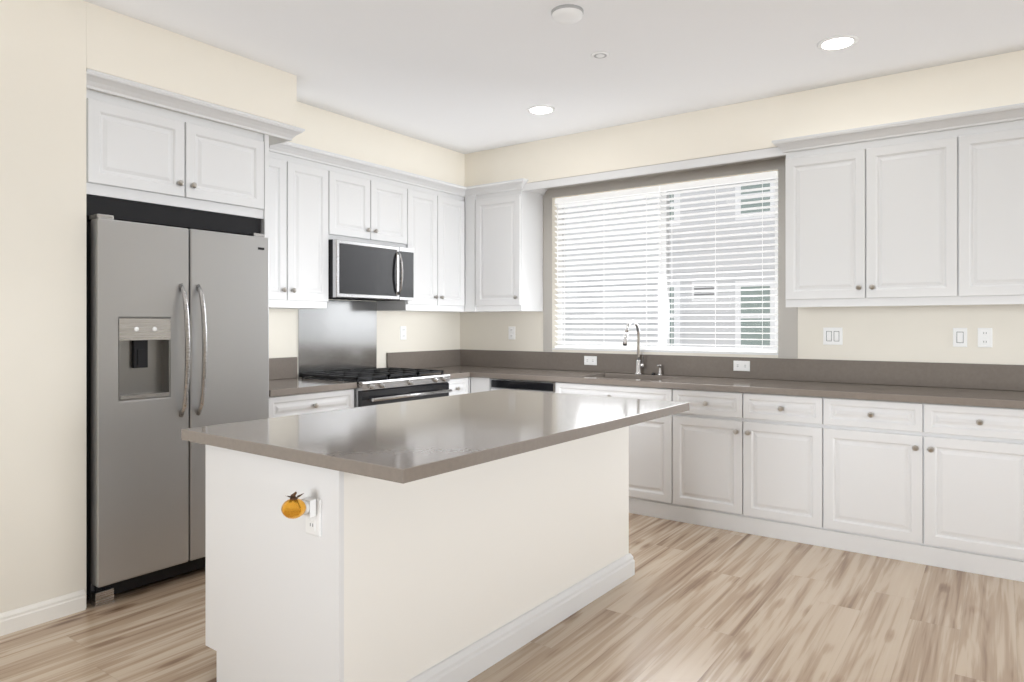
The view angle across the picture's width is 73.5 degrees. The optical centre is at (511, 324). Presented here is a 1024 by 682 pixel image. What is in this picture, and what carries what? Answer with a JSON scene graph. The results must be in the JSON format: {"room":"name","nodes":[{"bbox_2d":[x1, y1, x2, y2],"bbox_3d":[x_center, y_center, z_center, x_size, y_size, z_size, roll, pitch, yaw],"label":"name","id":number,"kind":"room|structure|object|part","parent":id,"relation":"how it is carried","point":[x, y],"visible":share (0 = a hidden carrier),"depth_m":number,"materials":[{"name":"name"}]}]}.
{"room":"kitchen","nodes":[
{"label":"kitchen","id":0,"kind":"room"},
{"bbox_2d":[0,0,85,612],"bbox_3d":[-4.407,-0.088,0.667,1.120,2.780,6.880,0,0,36],"label":"wall","id":1,"kind":"structure","parent":0,"point":[43,42],"depth_m":2.99,"materials":[{"name":"paint"}]},
{"bbox_2d":[0,589,85,635],"bbox_3d":[-3.890,1.257,0.414,0.016,0.090,6.670,0,0,36],"label":"baseboard","id":2,"kind":"structure","parent":1,"relation":"attached to","point":[38,613],"depth_m":2.98,"materials":[{"name":"white"}]},
{"bbox_2d":[269,299,459,377],"bbox_3d":[-1.674,-0.088,5.106,0.400,2.780,3.520,0,0,36],"label":"wall","id":3,"kind":"structure","parent":0,"point":[425,331],"depth_m":5.74,"materials":[{"name":"paint"}]},
{"bbox_2d":[298,300,376,376],"bbox_3d":[-1.320,0.101,5.246,0.007,0.566,0.756,0,0,36],"label":"backsplash","id":4,"kind":"structure","parent":3,"relation":"attached to","point":[342,336],"depth_m":5.23,"materials":[{"name":"silver metal"}]},
{"bbox_2d":[400,326,405,339],"bbox_3d":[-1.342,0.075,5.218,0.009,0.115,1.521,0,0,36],"label":"outlet","id":5,"kind":"object","parent":3,"relation":"attached to","point":[402,328],"depth_m":5.80,"materials":[{"name":"white plastic"}]},
{"bbox_2d":[0,513,1023,681],"bbox_3d":[-0.144,1.352,0.027,8.800,0.100,10.800,0,0,36],"label":"floor","id":6,"kind":"structure","parent":0,"point":[700,603],"depth_m":2.93,"materials":[{"name":"brown wood"}]},
{"bbox_2d":[86,194,268,606],"bbox_3d":[-1.894,0.345,3.713,0.840,1.914,0.950,0,0,36],"label":"fridge","id":7,"kind":"object","parent":6,"relation":"on","point":[177,299],"visible":0.8,"depth_m":3.37,"materials":[{"name":"grey metal"}]},
{"bbox_2d":[91,218,188,587],"bbox_3d":[-1.795,0.360,3.323,0.078,1.693,0.429,0,0,36],"label":"freezer","id":8,"kind":"object","parent":7,"relation":"in","point":[140,271],"depth_m":3.28,"materials":[{"name":"silver metal"}]},
{"bbox_2d":[298,300,451,407],"bbox_3d":[-0.989,0.545,5.064,0.756,1.454,0.884,0,0,36],"label":"range","id":9,"kind":"object","parent":6,"relation":"on","point":[338,342],"visible":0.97,"depth_m":5.11,"materials":[{"name":"silver metal"}]},
{"bbox_2d":[181,389,688,681],"bbox_3d":[-0.191,0.844,2.932,1.164,0.914,2.014,0,0,37],"label":"kitchen island","id":10,"kind":"object","parent":6,"relation":"on","point":[436,539],"visible":1,"depth_m":2.41,"materials":[{"name":"white"}]},
{"bbox_2d":[181,389,688,483],"bbox_3d":[-0.172,0.407,2.958,1.164,0.040,1.949,0,0,37],"label":"island countertop","id":11,"kind":"structure","parent":10,"relation":"on","point":[406,441],"depth_m":2.52,"materials":[{"name":"stone"}]},
{"bbox_3d":[-0.211,1.245,3.011,0.698,0.112,1.897,0,0,37],"label":"baseboard","id":12,"kind":"part","parent":10,"relation":"part of","materials":[{"name":"white"}]},
{"bbox_2d":[86,68,1023,581],"bbox_3d":[0.845,0.063,3.306,5.796,2.477,3.516,0,0,36],"label":"kitchen cabinets","id":13,"kind":"object","parent":6,"relation":"on","point":[915,462],"visible":0.8,"depth_m":4.11,"materials":[{"name":"white wood"}]},
{"bbox_2d":[269,349,469,396],"bbox_3d":[-0.949,0.331,5.208,0.649,0.190,2.497,0,0,36],"label":"countertop","id":14,"kind":"structure","parent":13,"relation":"on","point":[283,380],"depth_m":4.85,"materials":[{"name":"stone"}]},
{"bbox_2d":[328,239,413,300],"bbox_3d":[-1.129,-0.385,5.108,0.460,0.399,0.759,0,0,36],"label":"microwave","id":15,"kind":"object","parent":13,"relation":"attached to","point":[363,271],"visible":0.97,"depth_m":4.95,"materials":[{"name":"silver"}]},
{"bbox_3d":[-0.618,-1.139,5.095,0.667,0.072,2.292,0,0,36],"label":"cabinet mount crown","id":16,"kind":"part","parent":13,"relation":"part of","materials":[{"name":"white wood"}]},
{"bbox_2d":[490,378,554,392],"bbox_3d":[0.068,0.809,5.240,0.597,0.756,0.052,0,0,36],"label":"dishwasher","id":17,"kind":"object","parent":13,"relation":"in","point":[525,384],"depth_m":5.23,"materials":[{"name":"black metal"}]},
{"bbox_2d":[420,349,1023,408],"bbox_3d":[1.445,0.331,4.631,5.214,0.190,0.654,0,0,36],"label":"countertop","id":18,"kind":"structure","parent":13,"relation":"on","point":[964,384],"depth_m":4.54,"materials":[{"name":"stone"}]},
{"bbox_2d":[623,320,662,374],"bbox_3d":[0.980,0.177,5.143,0.229,0.418,0.283,0,0,36],"label":"window faucet","id":19,"kind":"object","parent":18,"relation":"on","point":[643,364],"depth_m":5.26,"materials":[{"name":"silver metal"}]},
{"bbox_3d":[2.941,-1.139,3.718,2.859,0.072,0.390,0,0,36],"label":"cabinet mount crown","id":20,"kind":"part","parent":13,"relation":"part of","materials":[{"name":"white wood"}]},
{"bbox_2d":[83,0,1023,153],"bbox_3d":[-0.144,-1.528,0.027,8.800,0.100,10.800,0,0,36],"label":"ceiling","id":21,"kind":"structure","parent":0,"point":[461,76],"depth_m":3.70,"materials":[{"name":"white paint"}]},
{"bbox_2d":[527,105,554,114],"bbox_3d":[0.200,-1.474,4.718,0.196,0.009,0.196,0,0,36],"label":"recessed light","id":22,"kind":"object","parent":21,"relation":"in","point":[537,109],"visible":1,"depth_m":4.70,"materials":[{"name":"white plastic"}]},
{"bbox_2d":[551,4,582,23],"bbox_3d":[0.262,-1.459,3.241,0.152,0.038,0.152,0,0,36],"label":"smoke detector","id":23,"kind":"object","parent":21,"relation":"attached to","point":[566,13],"depth_m":3.20,"materials":[{"name":"white plastic"}]},
{"bbox_2d":[591,51,609,58],"bbox_3d":[0.484,-1.473,3.758,0.100,0.010,0.100,0,0,36],"label":"cap","id":24,"kind":"object","parent":21,"relation":"attached to","point":[599,54],"depth_m":3.75,"materials":[{"name":"white plastic"}]},
{"bbox_2d":[817,35,857,50],"bbox_3d":[1.708,-1.474,3.595,0.196,0.009,0.196,0,0,36],"label":"recessed light","id":25,"kind":"object","parent":21,"relation":"in","point":[838,42],"visible":1,"depth_m":3.58,"materials":[{"name":"white plastic"}]},
{"bbox_2d":[86,2,1023,186],"bbox_3d":[1.010,-1.314,3.186,6.200,0.328,3.520,0,0,36],"label":"wall","id":26,"kind":"structure","parent":0,"point":[117,44],"depth_m":4.25,"materials":[{"name":"beige paint"}]},
{"bbox_2d":[460,169,1023,364],"bbox_3d":[2.824,-0.088,4.175,8.800,2.780,0.200,0,0,36],"label":"wall","id":27,"kind":"structure","parent":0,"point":[924,333],"depth_m":4.41,"materials":[{"name":"beige paint"}]},
{"bbox_2d":[508,327,514,339],"bbox_3d":[-0.001,0.083,6.066,0.065,0.106,0.011,0,0,36],"label":"outlet","id":28,"kind":"object","parent":27,"relation":"attached to","point":[511,330],"depth_m":6.06,"materials":[{"name":"white plastic"}]},
{"bbox_2d":[530,147,797,357],"bbox_3d":[1.015,-0.458,5.143,2.066,1.384,0.328,0,0,36],"label":"window","id":29,"kind":"structure","parent":27,"relation":"in","point":[787,316],"depth_m":5.07,"materials":[{"name":"grey paint"}]},
{"bbox_2d":[552,171,777,354],"bbox_3d":[1.137,-0.428,5.348,1.850,1.290,0.144,0,0,36],"label":"blinds","id":30,"kind":"structure","parent":29,"relation":"in","point":[663,192],"depth_m":5.34,"materials":[{"name":"white plastic"}]},
{"bbox_3d":[1.119,0.210,5.324,1.848,0.012,0.083,0,0,36],"label":"sill","id":31,"kind":"part","parent":30,"relation":"part of","materials":[{"name":"white"}]},
{"bbox_2d":[823,327,842,344],"bbox_3d":[2.129,0.079,4.542,0.116,0.114,0.011,0,0,36],"label":"light switch","id":32,"kind":"object","parent":27,"relation":"attached to","point":[832,335],"depth_m":4.54,"materials":[{"name":"white plastic"}]},
{"bbox_2d":[953,328,966,346],"bbox_3d":[2.702,0.081,4.132,0.066,0.109,0.011,0,0,36],"label":"light switch","id":33,"kind":"object","parent":27,"relation":"attached to","point":[959,334],"depth_m":4.13,"materials":[{"name":"white plastic"}]},
{"bbox_2d":[978,328,991,346],"bbox_3d":[2.803,0.079,4.059,0.063,0.107,0.011,0,0,36],"label":"outlet","id":34,"kind":"object","parent":27,"relation":"attached to","point":[984,334],"depth_m":4.06,"materials":[{"name":"white plastic"}]},
{"label":"outside","id":35,"kind":"structure","parent":0,"visible":0},
{"bbox_2d":[566,183,774,347],"bbox_3d":[3.974,-2.198,7.501,18.000,11.000,0.250,0,0,36],"label":"building","id":36,"kind":"structure","parent":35,"point":[758,242],"depth_m":8.58,"materials":[{"name":"grey"}]}
]}

